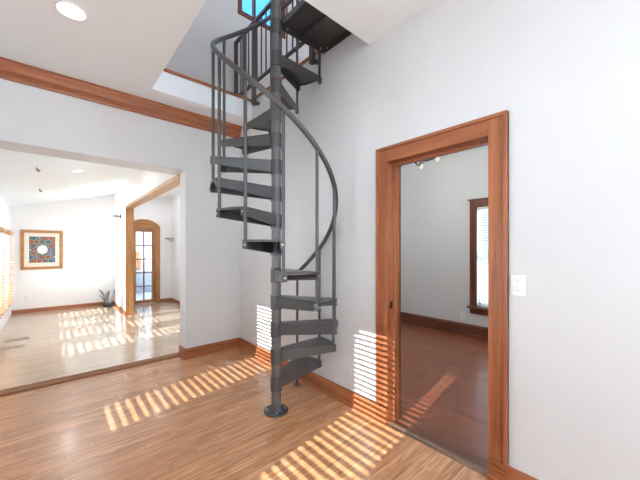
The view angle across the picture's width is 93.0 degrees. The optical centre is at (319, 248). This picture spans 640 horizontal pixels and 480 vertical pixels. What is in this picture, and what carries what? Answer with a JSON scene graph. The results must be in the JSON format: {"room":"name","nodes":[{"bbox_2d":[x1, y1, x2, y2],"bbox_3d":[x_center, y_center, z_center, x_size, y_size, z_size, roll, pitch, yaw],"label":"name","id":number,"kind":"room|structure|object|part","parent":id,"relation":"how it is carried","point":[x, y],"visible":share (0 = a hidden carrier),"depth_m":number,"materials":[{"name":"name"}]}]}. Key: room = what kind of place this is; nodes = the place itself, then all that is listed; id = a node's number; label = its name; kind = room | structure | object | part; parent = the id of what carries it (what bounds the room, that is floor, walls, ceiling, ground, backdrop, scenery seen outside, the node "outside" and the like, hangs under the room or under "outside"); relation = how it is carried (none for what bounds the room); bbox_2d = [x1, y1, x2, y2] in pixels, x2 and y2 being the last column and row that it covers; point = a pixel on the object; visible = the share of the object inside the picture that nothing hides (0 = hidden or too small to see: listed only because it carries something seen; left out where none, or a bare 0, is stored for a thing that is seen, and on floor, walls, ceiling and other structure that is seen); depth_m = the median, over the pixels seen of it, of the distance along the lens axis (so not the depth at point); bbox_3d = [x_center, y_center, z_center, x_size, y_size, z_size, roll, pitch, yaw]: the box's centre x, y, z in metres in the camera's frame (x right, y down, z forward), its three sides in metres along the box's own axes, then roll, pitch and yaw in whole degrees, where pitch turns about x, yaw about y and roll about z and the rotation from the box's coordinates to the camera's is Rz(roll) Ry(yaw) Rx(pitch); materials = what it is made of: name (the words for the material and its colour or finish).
{"room":"stair hall","nodes":[
{"label":"stair hall","id":0,"kind":"room"},
{"bbox_2d":[0,197,10,331],"bbox_3d":[-5.377,-1.480,4.893,0.150,6.240,6.050,0,0,-41],"label":"wall","id":1,"kind":"structure","parent":0,"point":[5,209],"depth_m":6.49,"materials":[{"name":"paint"}]},
{"bbox_2d":[0,226,5,319],"bbox_3d":[-5.792,0.440,5.426,0.190,1.680,0.960,0,0,-41],"label":"window","id":2,"kind":"structure","parent":1,"relation":"in","point":[0,226],"depth_m":5.70,"materials":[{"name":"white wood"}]},
{"bbox_2d":[0,227,0,318],"bbox_3d":[-5.078,0.399,4.750,0.060,1.514,0.752,0,0,-41],"label":"window blind","id":3,"kind":"object","parent":2,"relation":"attached to","point":[0,227],"visible":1,"depth_m":4.99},
{"bbox_2d":[1,228,7,315],"bbox_3d":[-5.725,0.399,5.486,0.060,1.514,0.712,0,0,-41],"label":"window blind","id":4,"kind":"object","parent":2,"relation":"attached to","point":[4,308],"visible":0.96,"depth_m":5.40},
{"bbox_3d":[-5.725,0.417,5.486,0.056,1.455,0.542,0,0,-41],"label":"ladder cord","id":5,"kind":"part","parent":4,"relation":"part of","materials":[{"name":"beige fabric"}]},
{"bbox_2d":[4,228,11,313],"bbox_3d":[-6.529,0.440,6.263,0.190,1.680,1.070,0,0,-41],"label":"window","id":6,"kind":"structure","parent":1,"relation":"in","point":[6,228],"depth_m":6.52,"materials":[{"name":"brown wood"}]},
{"bbox_2d":[5,230,13,306],"bbox_3d":[-6.461,0.399,6.323,0.060,1.514,0.822,0,0,-41],"label":"window blind","id":7,"kind":"object","parent":6,"relation":"attached to","point":[9,232],"visible":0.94,"depth_m":6.25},
{"bbox_2d":[11,196,113,309],"bbox_3d":[-6.526,-0.080,7.811,2.280,3.440,0.150,0,0,-41],"label":"wall","id":8,"kind":"structure","parent":0,"point":[87,225],"depth_m":7.82,"materials":[{"name":"paint"}]},
{"bbox_2d":[20,230,62,269],"bbox_3d":[-6.810,0.033,7.438,0.770,0.955,0.035,0,0,-41],"label":"framed picture","id":9,"kind":"object","parent":8,"relation":"attached to","point":[39,249],"visible":1,"depth_m":7.42,"materials":[{"name":"brown wood"}]},
{"bbox_2d":[29,236,54,262],"bbox_3d":[-6.806,0.028,7.442,0.470,0.635,0.008,0,0,-41],"label":"print","id":10,"kind":"object","parent":9,"relation":"attached to","point":[41,248],"depth_m":7.44},
{"bbox_2d":[11,301,112,313],"bbox_3d":[-6.466,1.495,7.751,1.990,0.090,0.020,0,0,-41],"label":"baseboard","id":11,"kind":"structure","parent":8,"relation":"attached to","point":[96,303],"depth_m":7.60,"materials":[{"name":"brown wood"}]},
{"bbox_2d":[0,149,141,206],"bbox_3d":[-4.587,-1.361,5.608,2.280,0.878,5.760,0,0,-41],"label":"ceiling","id":12,"kind":"structure","parent":0,"point":[20,181],"depth_m":5.22,"materials":[{"name":"paint"}]},
{"bbox_2d":[0,301,179,389],"bbox_3d":[-4.020,1.590,6.000,3.390,0.100,5.920,0,0,-41],"label":"floor","id":13,"kind":"structure","parent":0,"point":[63,342],"depth_m":5.14,"materials":[{"name":"brown wood"}]},
{"bbox_2d":[0,344,25,349],"bbox_3d":[-4.792,1.534,4.721,0.300,0.012,0.130,0,0,-41],"label":"floor vent","id":14,"kind":"object","parent":13,"relation":"in","point":[21,344],"visible":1,"depth_m":4.73,"materials":[{"name":"beige metal"}]},
{"bbox_2d":[4,336,29,341],"bbox_3d":[-5.124,1.534,5.135,0.300,0.012,0.130,0,0,-41],"label":"floor vent","id":15,"kind":"object","parent":13,"relation":"in","point":[28,336],"visible":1,"depth_m":5.12,"materials":[{"name":"beige metal"}]},
{"bbox_2d":[100,289,114,306],"bbox_3d":[-5.660,1.304,8.087,0.363,0.472,0.322,0,0,-15],"label":"potted plant","id":16,"kind":"object","parent":13,"relation":"on","point":[107,299],"visible":0.99,"depth_m":8.02,"materials":[{"name":"plant"}]},
{"bbox_3d":[-5.634,1.490,8.069,0.240,0.100,0.240,0,0,-41],"label":"pot","id":17,"kind":"part","parent":16,"relation":"part of","materials":[{"name":"grey ceramic"}]},
{"bbox_2d":[135,228,150,292],"bbox_3d":[-5.862,0.030,11.145,3.080,3.060,0.160,0,0,-41],"label":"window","id":18,"kind":"structure","parent":0,"point":[139,235],"depth_m":10.77,"materials":[{"name":"glass"}]},
{"bbox_2d":[136,251,140,269],"bbox_3d":[-6.347,0.430,10.546,0.200,0.660,0.100,0,0,-41],"label":"panel","id":19,"kind":"object","parent":18,"relation":"attached to","point":[138,253],"visible":0.64,"depth_m":10.53,"materials":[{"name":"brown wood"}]},
{"bbox_2d":[136,292,150,299],"bbox_3d":[-5.126,1.610,10.308,3.080,0.100,2.750,0,0,-41],"label":"floor","id":20,"kind":"structure","parent":0,"point":[139,296],"depth_m":9.86,"materials":[{"name":"grey concrete"}]},
{"bbox_2d":[114,170,175,310],"bbox_3d":[-3.777,-0.105,6.307,0.140,3.390,5.740,0,0,-41],"label":"wall","id":21,"kind":"structure","parent":0,"point":[142,183],"depth_m":7.22,"materials":[{"name":"paint"}]},
{"bbox_2d":[113,301,125,315],"bbox_3d":[-5.089,1.495,7.677,0.020,0.090,1.950,0,0,-41],"label":"baseboard strip","id":22,"kind":"object","parent":21,"relation":"attached to","point":[116,305],"visible":0.86,"depth_m":7.55,"materials":[{"name":"brown wood"}]},
{"bbox_2d":[126,174,179,315],"bbox_3d":[-3.098,0.276,5.535,0.164,2.529,3.936,0,0,-41],"label":"frame","id":23,"kind":"object","parent":21,"relation":"attached to","point":[174,182],"visible":0.89,"depth_m":6.97,"materials":[{"name":"brown wood"}]},
{"bbox_3d":[-4.392,0.302,7.005,0.162,2.475,0.020,0,0,-41],"label":"post","id":24,"kind":"part","parent":23,"relation":"part of","materials":[{"name":"brown wood"}]},
{"bbox_2d":[134,197,170,301],"bbox_3d":[-4.881,0.020,8.592,1.220,3.240,0.150,0,0,-41],"label":"wall","id":25,"kind":"structure","parent":0,"point":[157,210],"depth_m":8.78,"materials":[{"name":"paint"}]},
{"bbox_2d":[134,219,159,303],"bbox_3d":[-4.916,0.362,8.472,0.810,2.355,0.104,0,0,-41],"label":"door","id":26,"kind":"structure","parent":25,"relation":"in","point":[141,225],"depth_m":8.60,"materials":[{"name":"brown wood"}]},
{"bbox_3d":[-4.641,0.495,8.686,0.115,2.090,0.025,0,0,-41],"label":"casing","id":27,"kind":"part","parent":26,"relation":"part of","materials":[{"name":"brown wood"}]},
{"bbox_2d":[160,298,170,301],"bbox_3d":[-4.484,1.495,8.829,0.310,0.090,0.020,0,0,-41],"label":"baseboard","id":28,"kind":"structure","parent":25,"relation":"attached to","point":[164,299],"depth_m":8.81,"materials":[{"name":"brown wood"}]},
{"bbox_2d":[0,0,315,348],"bbox_3d":[-0.842,-1.525,4.833,6.880,6.150,0.350,0,0,-41],"label":"wall","id":29,"kind":"structure","parent":0,"point":[33,120],"depth_m":3.89,"materials":[{"name":"paint"}]},
{"bbox_2d":[0,57,241,137],"bbox_3d":[-2.147,-1.644,3.401,2.729,0.178,0.076,0,0,-41],"label":"crown molding","id":30,"kind":"structure","parent":29,"relation":"attached to","point":[11,70],"depth_m":3.25,"materials":[{"name":"brown wood"}]},
{"bbox_2d":[179,345,185,359],"bbox_3d":[-1.778,1.334,3.906,0.030,0.132,0.254,0,0,-41],"label":"baseboard","id":31,"kind":"object","parent":29,"relation":"attached to","point":[181,348],"visible":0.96,"depth_m":3.90,"materials":[{"name":"brown wood"}]},
{"bbox_2d":[184,338,238,359],"bbox_3d":[-1.426,1.334,4.064,0.737,0.132,0.034,0,0,-41],"label":"baseboard","id":32,"kind":"structure","parent":29,"relation":"attached to","point":[198,351],"depth_m":4.04,"materials":[{"name":"brown wood"}]},
{"bbox_2d":[238,0,285,38],"bbox_3d":[-0.890,-3.875,4.608,0.810,1.070,0.115,0,0,-41],"label":"window","id":33,"kind":"structure","parent":29,"relation":"in","point":[242,13],"depth_m":4.54,"materials":[{"name":"brown wood"}]},
{"bbox_3d":[-0.912,-3.875,4.632,0.690,0.950,0.050,0,0,-41],"label":"sash","id":34,"kind":"part","parent":33,"relation":"part of","materials":[{"name":"brown wood"}]},
{"bbox_2d":[158,186,179,197],"bbox_3d":[-3.064,-1.545,6.617,1.340,0.110,5.516,0,0,-41],"label":"ceiling","id":35,"kind":"structure","parent":0,"point":[174,192],"depth_m":8.22,"materials":[{"name":"paint"}]},
{"bbox_2d":[171,194,179,300],"bbox_3d":[-2.722,0.020,7.151,0.120,3.240,5.866,0,0,-41],"label":"wall","id":36,"kind":"structure","parent":0,"point":[175,201],"depth_m":8.64,"materials":[{"name":"paint"}]},
{"bbox_2d":[171,298,179,304],"bbox_3d":[-2.631,1.495,6.942,0.020,0.090,5.300,0,0,-41],"label":"baseboard","id":37,"kind":"structure","parent":36,"relation":"attached to","point":[172,299],"depth_m":8.59,"materials":[{"name":"brown wood"}]},
{"bbox_2d":[0,0,436,125],"bbox_3d":[0.747,-1.841,-0.002,2.880,0.243,9.010,0,0,-41],"label":"ceiling","id":38,"kind":"structure","parent":0,"point":[126,46],"depth_m":2.46,"materials":[{"name":"paint"}]},
{"bbox_2d":[53,0,87,21],"bbox_3d":[-1.801,-1.718,2.198,0.197,0.012,0.197,0,0,-41],"label":"recessed light","id":39,"kind":"object","parent":38,"relation":"in","point":[72,11],"visible":1,"depth_m":2.19,"materials":[{"name":"white ceramic"}]},
{"bbox_2d":[0,322,487,479],"bbox_3d":[1.754,1.450,1.276,5.820,0.100,9.600,0,0,-41],"label":"floor","id":40,"kind":"structure","parent":0,"point":[203,417],"depth_m":2.41,"materials":[{"name":"brown wood"}]},
{"bbox_2d":[0,352,179,396],"bbox_3d":[-2.587,1.403,3.342,1.990,0.038,0.157,0,0,-41],"label":"step nosing","id":41,"kind":"structure","parent":40,"relation":"on","point":[14,390],"depth_m":3.31,"materials":[{"name":"brown wood"}]},
{"bbox_2d":[209,0,351,417],"bbox_3d":[-0.373,-0.841,2.611,1.096,4.482,1.112,0,0,-41],"label":"spiral staircase","id":42,"kind":"structure","parent":40,"relation":"on","point":[304,22],"depth_m":2.58,"materials":[{"name":"grey metal"}]},
{"bbox_3d":[-0.378,-1.401,2.618,1.069,3.362,1.069,0,0,-41],"label":"handrail","id":43,"kind":"part","parent":42,"relation":"part of","materials":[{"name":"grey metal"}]},
{"bbox_3d":[-0.378,1.382,2.618,0.210,0.036,0.210,0,0,-41],"label":"plate","id":44,"kind":"part","parent":42,"relation":"part of","materials":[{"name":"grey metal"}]},
{"bbox_2d":[240,0,639,479],"bbox_3d":[0.694,-0.232,2.349,0.145,3.463,5.410,0,0,-41],"label":"wall","id":45,"kind":"structure","parent":0,"point":[566,73],"depth_m":1.70,"materials":[{"name":"paint"}]},
{"bbox_2d":[239,337,375,419],"bbox_3d":[-0.348,1.334,3.398,0.034,0.132,2.457,0,0,-41],"label":"baseboard","id":46,"kind":"structure","parent":45,"relation":"attached to","point":[367,407],"depth_m":2.89,"materials":[{"name":"brown wood"}]},
{"bbox_2d":[375,110,508,479],"bbox_3d":[0.838,0.301,2.172,0.203,2.206,0.951,0,0,-41],"label":"door frame","id":47,"kind":"structure","parent":45,"relation":"in","point":[492,130],"depth_m":2.02,"materials":[{"name":"brown wood"}]},
{"bbox_3d":[0.498,0.230,2.436,0.034,2.060,0.106,0,0,-41],"label":"casing","id":48,"kind":"part","parent":47,"relation":"part of","materials":[{"name":"brown wood"}]},
{"bbox_3d":[0.627,0.300,2.550,0.020,2.200,0.106,0,0,-41],"label":"casing","id":49,"kind":"part","parent":47,"relation":"part of","materials":[{"name":"brown wood"}]},
{"bbox_3d":[0.777,-0.741,2.119,0.034,0.122,0.951,0,0,-41],"label":"head casing","id":50,"kind":"part","parent":47,"relation":"part of","materials":[{"name":"brown wood"}]},
{"bbox_3d":[1.056,0.230,1.802,0.034,2.060,0.106,0,0,-41],"label":"casing","id":51,"kind":"part","parent":47,"relation":"part of","materials":[{"name":"brown wood"}]},
{"bbox_2d":[511,275,524,296],"bbox_3d":[1.130,0.212,1.734,0.012,0.118,0.072,0,0,-41],"label":"light switch","id":52,"kind":"object","parent":45,"relation":"attached to","point":[517,281],"visible":1,"depth_m":1.73,"materials":[{"name":"white plastic"}]},
{"bbox_2d":[508,466,537,479],"bbox_3d":[1.752,1.334,1.010,0.034,0.132,2.002,0,0,-41],"label":"baseboard","id":53,"kind":"structure","parent":45,"relation":"attached to","point":[513,474],"depth_m":1.73,"materials":[{"name":"brown wood"}]},
{"bbox_2d":[401,148,487,326],"bbox_3d":[3.035,-0.050,4.309,0.150,3.100,5.560,0,0,-41],"label":"wall","id":54,"kind":"structure","parent":0,"point":[435,205],"depth_m":5.25,"materials":[{"name":"paint"}]},
{"bbox_2d":[401,312,487,339],"bbox_3d":[2.917,1.310,4.304,0.034,0.180,5.410,0,0,-41],"label":"baseboard","id":55,"kind":"structure","parent":54,"relation":"attached to","point":[446,325],"depth_m":5.16,"materials":[{"name":"brown wood"}]},
{"bbox_2d":[461,311,464,318],"bbox_3d":[2.342,1.090,4.977,0.009,0.118,0.072,0,0,-41],"label":"wall outlet","id":56,"kind":"object","parent":54,"relation":"attached to","point":[462,312],"visible":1,"depth_m":4.97,"materials":[{"name":"white plastic"}]},
{"bbox_2d":[467,197,487,315],"bbox_3d":[2.781,0.128,4.537,0.190,1.825,1.070,0,0,-41],"label":"window","id":57,"kind":"structure","parent":54,"relation":"in","point":[474,203],"depth_m":4.83,"materials":[{"name":"brown wood"}]},
{"bbox_3d":[2.762,0.938,4.521,0.140,0.035,1.070,0,0,-41],"label":"sill","id":58,"kind":"part","parent":57,"relation":"part of","materials":[{"name":"brown wood"}]},
{"bbox_2d":[477,206,487,307],"bbox_3d":[2.781,0.129,4.537,0.060,1.574,0.792,0,0,-41],"label":"window blind","id":59,"kind":"object","parent":57,"relation":"attached to","point":[484,208],"visible":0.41,"depth_m":4.78,"materials":[{"name":"white plastic"}]},
{"bbox_3d":[2.781,-0.631,4.537,0.060,0.053,0.792,0,0,-41],"label":"head rail","id":60,"kind":"part","parent":59,"relation":"part of","materials":[{"name":"white plastic"}]},
{"bbox_3d":[2.781,0.147,4.537,0.056,1.515,0.622,0,0,-41],"label":"ladder cord","id":61,"kind":"part","parent":59,"relation":"part of","materials":[{"name":"white fabric"}]},
{"bbox_3d":[2.836,0.130,4.586,0.044,1.580,0.800,0,0,-41],"label":"sash","id":62,"kind":"part","parent":57,"relation":"part of","materials":[{"name":"brown wood"}]},
{"bbox_2d":[401,145,487,167],"bbox_3d":[1.945,-1.756,3.349,3.055,0.413,5.560,0,0,-41],"label":"ceiling","id":63,"kind":"structure","parent":0,"point":[482,147],"depth_m":5.00,"materials":[{"name":"paint"}]},
{"bbox_2d":[402,157,439,168],"bbox_3d":[1.197,-1.323,3.962,0.642,0.455,0.643,0,0,-41],"label":"chandelier","id":64,"kind":"object","parent":63,"relation":"hanging from","point":[437,159],"visible":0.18,"depth_m":4.04,"materials":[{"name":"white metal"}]},
{"bbox_3d":[1.949,-1.974,1.055,6.080,0.022,9.010,0,0,-41],"label":"floor","id":65,"kind":"structure","parent":0,"visible":0},
{"bbox_2d":[163,50,317,101],"bbox_3d":[-0.699,-1.972,2.914,1.200,0.034,2.000,0,0,-41],"label":"strip","id":66,"kind":"object","parent":65,"relation":"attached to","point":[304,61],"visible":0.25,"depth_m":3.56,"materials":[{"name":"brown wood"}]},
{"bbox_2d":[234,0,317,105],"bbox_3d":[-0.610,-2.370,3.652,0.092,1.070,1.720,0,0,-41],"label":"guard rail","id":67,"kind":"object","parent":65,"relation":"attached to","point":[312,61],"visible":0.63,"depth_m":3.84,"materials":[{"name":"grey metal"}]},
{"bbox_3d":[-1.184,-2.428,4.268,0.036,0.885,0.036,0,0,-41],"label":"post","id":68,"kind":"part","parent":67,"relation":"part of","materials":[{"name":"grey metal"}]},
{"bbox_3d":[-1.020,-2.428,4.081,0.036,0.885,0.036,0,0,-41],"label":"post","id":69,"kind":"part","parent":67,"relation":"part of","materials":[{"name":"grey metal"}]},
{"bbox_3d":[-0.628,-2.888,3.636,0.036,0.035,1.720,0,0,-41],"label":"rail","id":70,"kind":"part","parent":67,"relation":"part of","materials":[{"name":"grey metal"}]},
{"bbox_3d":[-0.826,-2.353,3.897,0.092,1.035,0.044,0,0,-41],"label":"post","id":71,"kind":"part","parent":67,"relation":"part of","materials":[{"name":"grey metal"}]},
{"bbox_3d":[-0.628,-2.115,3.636,0.028,0.030,1.720,0,0,-41],"label":"rail","id":72,"kind":"part","parent":67,"relation":"part of","materials":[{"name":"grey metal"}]},
{"bbox_3d":[-0.061,-2.353,3.028,0.092,1.035,0.044,0,0,-41],"label":"post","id":73,"kind":"part","parent":67,"relation":"part of","materials":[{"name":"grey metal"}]},
{"label":"outside","id":74,"kind":"structure","parent":0,"visible":0},
{"bbox_2d":[482,210,487,302],"bbox_3d":[5.130,-0.550,7.177,0.215,4.500,10.000,0,0,-41],"label":"sky","id":75,"kind":"structure","parent":74,"point":[486,211],"depth_m":7.94,"materials":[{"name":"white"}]}
]}

